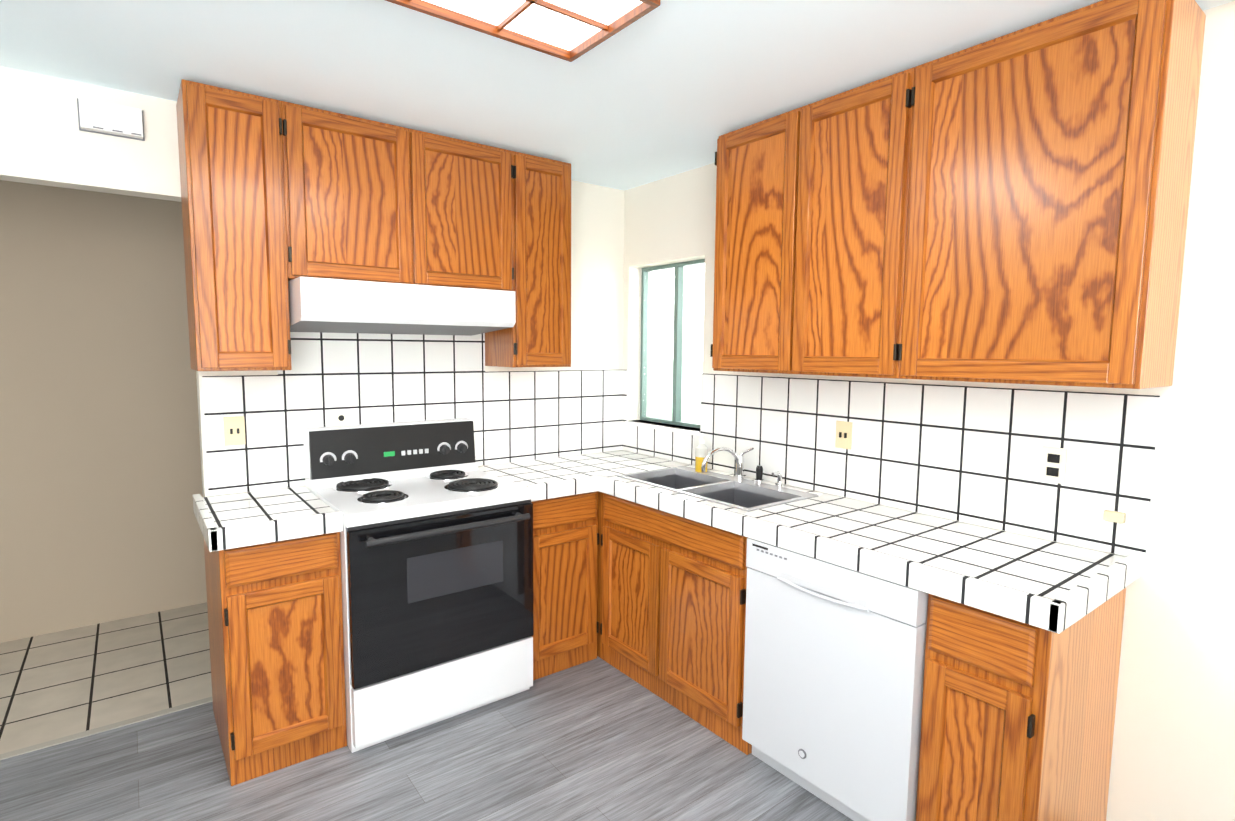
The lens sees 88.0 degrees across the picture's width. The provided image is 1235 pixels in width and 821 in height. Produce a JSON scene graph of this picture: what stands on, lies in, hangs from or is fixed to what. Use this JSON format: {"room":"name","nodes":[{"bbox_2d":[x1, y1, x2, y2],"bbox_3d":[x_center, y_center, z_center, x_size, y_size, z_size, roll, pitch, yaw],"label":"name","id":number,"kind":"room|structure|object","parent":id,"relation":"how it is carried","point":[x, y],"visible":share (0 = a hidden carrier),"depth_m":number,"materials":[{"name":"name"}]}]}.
{"room":"kitchen","nodes":[
{"label":"kitchen","id":0,"kind":"room"},
{"bbox_2d":[0,180,206,642],"bbox_3d":[-2.810,-0.061,3.512,6.200,2.470,0.100,-4,7,-37],"label":"wall","id":1,"kind":"structure","parent":0,"point":[100,471],"depth_m":3.44,"materials":[{"name":"beige paint"}]},
{"bbox_2d":[0,602,211,753],"bbox_3d":[-2.408,1.253,3.095,6.200,0.060,1.260,-4,7,-37],"label":"floor","id":2,"kind":"structure","parent":0,"point":[59,684],"depth_m":2.99,"materials":[{"name":"beige tile"}]},
{"bbox_2d":[0,66,624,496],"bbox_3d":[-2.224,0.064,2.255,5.600,2.470,0.100,-4,7,-37],"label":"wall","id":3,"kind":"structure","parent":0,"point":[44,140],"depth_m":2.43,"materials":[{"name":"white paint"}]},
{"bbox_2d":[77,97,144,140],"bbox_3d":[-1.849,-1.066,2.337,0.190,0.110,0.040,-4,7,-37],"label":"door chime","id":4,"kind":"object","parent":3,"relation":"attached to","point":[104,118],"visible":1,"depth_m":2.32,"materials":[{"name":"white plastic"}]},
{"bbox_2d":[176,79,311,370],"bbox_3d":[-1.456,-0.668,2.495,0.375,1.016,0.328,-4,7,-37],"label":"upper cabinet","id":5,"kind":"object","parent":3,"relation":"attached to","point":[277,196],"depth_m":2.36,"materials":[{"name":"brown wood"}]},
{"bbox_2d":[288,277,515,335],"bbox_3d":[-0.957,-0.437,2.809,0.885,0.193,0.475,-4,7,-37],"label":"range hood","id":6,"kind":"object","parent":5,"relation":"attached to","point":[324,305],"visible":0.81,"depth_m":2.60,"materials":[{"name":"white metal"}]},
{"bbox_2d":[308,107,431,285],"bbox_3d":[-1.142,-0.865,2.717,0.545,0.661,0.328,-4,7,-37],"label":"upper cabinet","id":7,"kind":"object","parent":3,"relation":"attached to","point":[370,196],"depth_m":2.62,"materials":[{"name":"brown wood"}]},
{"bbox_2d":[202,332,623,495],"bbox_3d":[-0.823,-0.063,3.248,2.158,0.723,0.008,-4,7,-37],"label":"backsplash","id":8,"kind":"structure","parent":3,"relation":"attached to","point":[368,378],"depth_m":3.06,"materials":[{"name":"tile"}]},
{"bbox_2d":[223,416,245,445],"bbox_3d":[-1.593,0.086,2.659,0.075,0.120,0.013,-4,7,-37],"label":"electrical outlet","id":9,"kind":"object","parent":8,"relation":"attached to","point":[234,430],"visible":1,"depth_m":2.66,"materials":[{"name":"beige plastic"}]},
{"bbox_2d":[332,409,349,425],"bbox_3d":[-1.259,0.034,2.913,0.075,0.075,0.008,-4,7,-37],"label":"outlet","id":10,"kind":"object","parent":8,"relation":"attached to","point":[340,417],"visible":1,"depth_m":2.91,"materials":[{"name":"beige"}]},
{"bbox_2d":[428,133,519,294],"bbox_3d":[-0.804,-0.887,2.974,0.545,0.661,0.328,-4,7,-37],"label":"upper cabinet","id":11,"kind":"object","parent":3,"relation":"attached to","point":[475,186],"depth_m":2.90,"materials":[{"name":"brown wood"}]},
{"bbox_2d":[485,152,570,367],"bbox_3d":[-0.481,-0.731,3.237,0.402,1.016,0.328,-4,7,-37],"label":"upper cabinet","id":12,"kind":"object","parent":3,"relation":"attached to","point":[540,336],"depth_m":3.14,"materials":[{"name":"brown wood"}]},
{"bbox_2d":[0,656,852,820],"bbox_3d":[-0.596,1.541,0.240,5.600,0.060,5.500,-4,7,-37],"label":"floor","id":13,"kind":"structure","parent":0,"point":[598,739],"depth_m":2.31,"materials":[{"name":"grey wood"}]},
{"bbox_2d":[0,697,212,759],"bbox_3d":[-3.121,1.343,1.749,3.430,0.005,0.042,-4,7,-37],"label":"threshold strip","id":14,"kind":"object","parent":13,"relation":"on","point":[3,756],"depth_m":2.55,"materials":[{"name":"beige"}]},
{"bbox_2d":[204,532,346,785],"bbox_3d":[-1.366,0.847,2.534,0.386,0.873,0.621,-4,7,-37],"label":"base cabinet","id":15,"kind":"object","parent":13,"relation":"on","point":[275,623],"visible":0.9,"depth_m":2.29,"materials":[{"name":"brown wood"}]},
{"bbox_2d":[303,418,533,752],"bbox_3d":[-0.861,0.672,2.813,0.770,1.175,0.746,-4,7,-37],"label":"range","id":16,"kind":"object","parent":13,"relation":"on","point":[436,542],"visible":0.98,"depth_m":2.60,"materials":[{"name":"white metal"}]},
{"bbox_2d":[531,491,598,679],"bbox_3d":[-0.434,0.786,3.242,0.411,0.873,0.621,-4,7,-37],"label":"base cabinet","id":17,"kind":"object","parent":13,"relation":"on","point":[565,570],"visible":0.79,"depth_m":3.01,"materials":[{"name":"brown wood"}]},
{"bbox_2d":[597,491,608,662],"bbox_3d":[-0.008,0.764,3.518,0.616,0.872,0.699,-4,7,-37],"label":"base cabinet","id":18,"kind":"object","parent":13,"relation":"on","point":[603,498],"depth_m":3.10,"materials":[{"name":"brown wood"}]},
{"bbox_2d":[609,495,751,754],"bbox_3d":[0.449,0.824,2.922,0.616,0.872,0.914,-4,7,-37],"label":"base cabinet","id":19,"kind":"object","parent":13,"relation":"on","point":[671,606],"depth_m":2.67,"materials":[{"name":"brown wood"}]},
{"bbox_2d":[192,450,1141,633],"bbox_3d":[-0.077,0.423,2.261,2.210,0.073,2.548,-4,7,-37],"label":"countertop","id":20,"kind":"structure","parent":19,"relation":"on","point":[1055,587],"depth_m":2.17,"materials":[{"name":"white tile"}]},
{"bbox_2d":[617,447,818,511],"bbox_3d":[0.443,0.349,2.942,0.483,0.334,0.837,-4,7,-37],"label":"sink","id":21,"kind":"object","parent":20,"relation":"in","point":[737,490],"visible":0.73,"depth_m":2.98,"materials":[{"name":"silver metal"}]},
{"bbox_2d":[695,433,707,471],"bbox_3d":[0.422,0.212,3.238,0.073,0.192,0.062,-4,7,-37],"label":"soap bottle","id":22,"kind":"object","parent":21,"relation":"on","point":[701,450],"visible":0.85,"depth_m":3.22,"materials":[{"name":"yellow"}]},
{"bbox_2d":[742,538,927,820],"bbox_3d":[0.906,0.897,2.293,0.644,0.855,0.639,-4,7,-37],"label":"dishwasher","id":23,"kind":"object","parent":13,"relation":"on","point":[834,660],"visible":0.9,"depth_m":2.05,"materials":[{"name":"white metal"}]},
{"bbox_2d":[916,588,1125,820],"bbox_3d":[1.211,0.926,1.925,0.621,0.873,0.311,-4,7,-37],"label":"base cabinet","id":24,"kind":"object","parent":13,"relation":"on","point":[1017,720],"visible":0.9,"depth_m":1.74,"materials":[{"name":"brown wood"}]},
{"bbox_2d":[0,0,1234,189],"bbox_3d":[-0.719,-1.054,0.678,6.400,0.080,6.960,-4,7,-37],"label":"ceiling","id":25,"kind":"structure","parent":0,"point":[666,88],"depth_m":2.10,"materials":[{"name":"white paint"}]},
{"bbox_2d":[385,0,659,61],"bbox_3d":[-0.499,-1.024,1.348,1.217,0.098,0.397,-4,7,-37],"label":"ceiling light fixture","id":26,"kind":"object","parent":25,"relation":"attached to","point":[570,30],"visible":1,"depth_m":1.66,"materials":[{"name":"white"}]},
{"bbox_2d":[623,1,1234,820],"bbox_3d":[1.325,0.083,2.362,0.170,2.470,6.760,-4,7,-37],"label":"wall","id":27,"kind":"structure","parent":0,"point":[1173,749],"depth_m":1.84,"materials":[{"name":"white paint"}]},
{"bbox_2d":[640,259,704,428],"bbox_3d":[0.346,-0.376,3.657,0.045,0.920,0.630,-4,7,-37],"label":"window","id":28,"kind":"structure","parent":27,"relation":"in","point":[678,348],"depth_m":3.67,"materials":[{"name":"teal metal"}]},
{"bbox_2d":[710,103,813,373],"bbox_3d":[0.697,-0.671,2.708,0.328,1.016,0.496,-4,7,-37],"label":"upper cabinet","id":29,"kind":"object","parent":27,"relation":"attached to","point":[762,223],"depth_m":2.59,"materials":[{"name":"brown wood"}]},
{"bbox_2d":[802,60,933,378],"bbox_3d":[0.947,-0.638,2.383,0.328,1.016,0.566,-4,7,-37],"label":"upper cabinet","id":30,"kind":"object","parent":27,"relation":"attached to","point":[870,150],"depth_m":2.22,"materials":[{"name":"brown wood"}]},
{"bbox_2d":[622,370,1160,559],"bbox_3d":[0.846,0.097,2.927,0.130,0.493,2.552,-4,7,-37],"label":"backsplash","id":31,"kind":"structure","parent":27,"relation":"attached to","point":[970,454],"depth_m":2.36,"materials":[{"name":"tile"}]},
{"bbox_2d":[835,421,851,449],"bbox_3d":[0.951,0.104,2.691,0.013,0.115,0.075,-4,7,-37],"label":"electrical outlet","id":32,"kind":"object","parent":31,"relation":"attached to","point":[843,434],"visible":1,"depth_m":2.69,"materials":[{"name":"beige plastic"}]},
{"bbox_2d":[1040,446,1067,483],"bbox_3d":[1.421,0.178,2.083,0.008,0.115,0.070,-4,7,-37],"label":"electrical outlet","id":33,"kind":"object","parent":31,"relation":"attached to","point":[1053,463],"visible":1,"depth_m":2.08,"materials":[{"name":"beige plastic"}]},
{"bbox_2d":[1103,510,1125,523],"bbox_3d":[1.520,0.325,1.954,0.022,0.030,0.050,-4,7,-37],"label":"phone jack","id":34,"kind":"object","parent":31,"relation":"attached to","point":[1114,516],"visible":0.94,"depth_m":1.95,"materials":[{"name":"beige plastic"}]},
{"bbox_2d":[918,0,1205,388],"bbox_3d":[1.255,-0.597,1.980,0.328,1.016,0.721,-4,7,-37],"label":"upper cabinet","id":35,"kind":"object","parent":27,"relation":"attached to","point":[1011,208],"depth_m":1.77,"materials":[{"name":"brown wood"}]},
{"label":"outside","id":36,"kind":"structure","parent":0,"visible":0},
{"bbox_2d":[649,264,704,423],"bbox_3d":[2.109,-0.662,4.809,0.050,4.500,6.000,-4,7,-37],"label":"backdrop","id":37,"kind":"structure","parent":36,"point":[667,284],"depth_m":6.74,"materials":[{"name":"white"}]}
]}

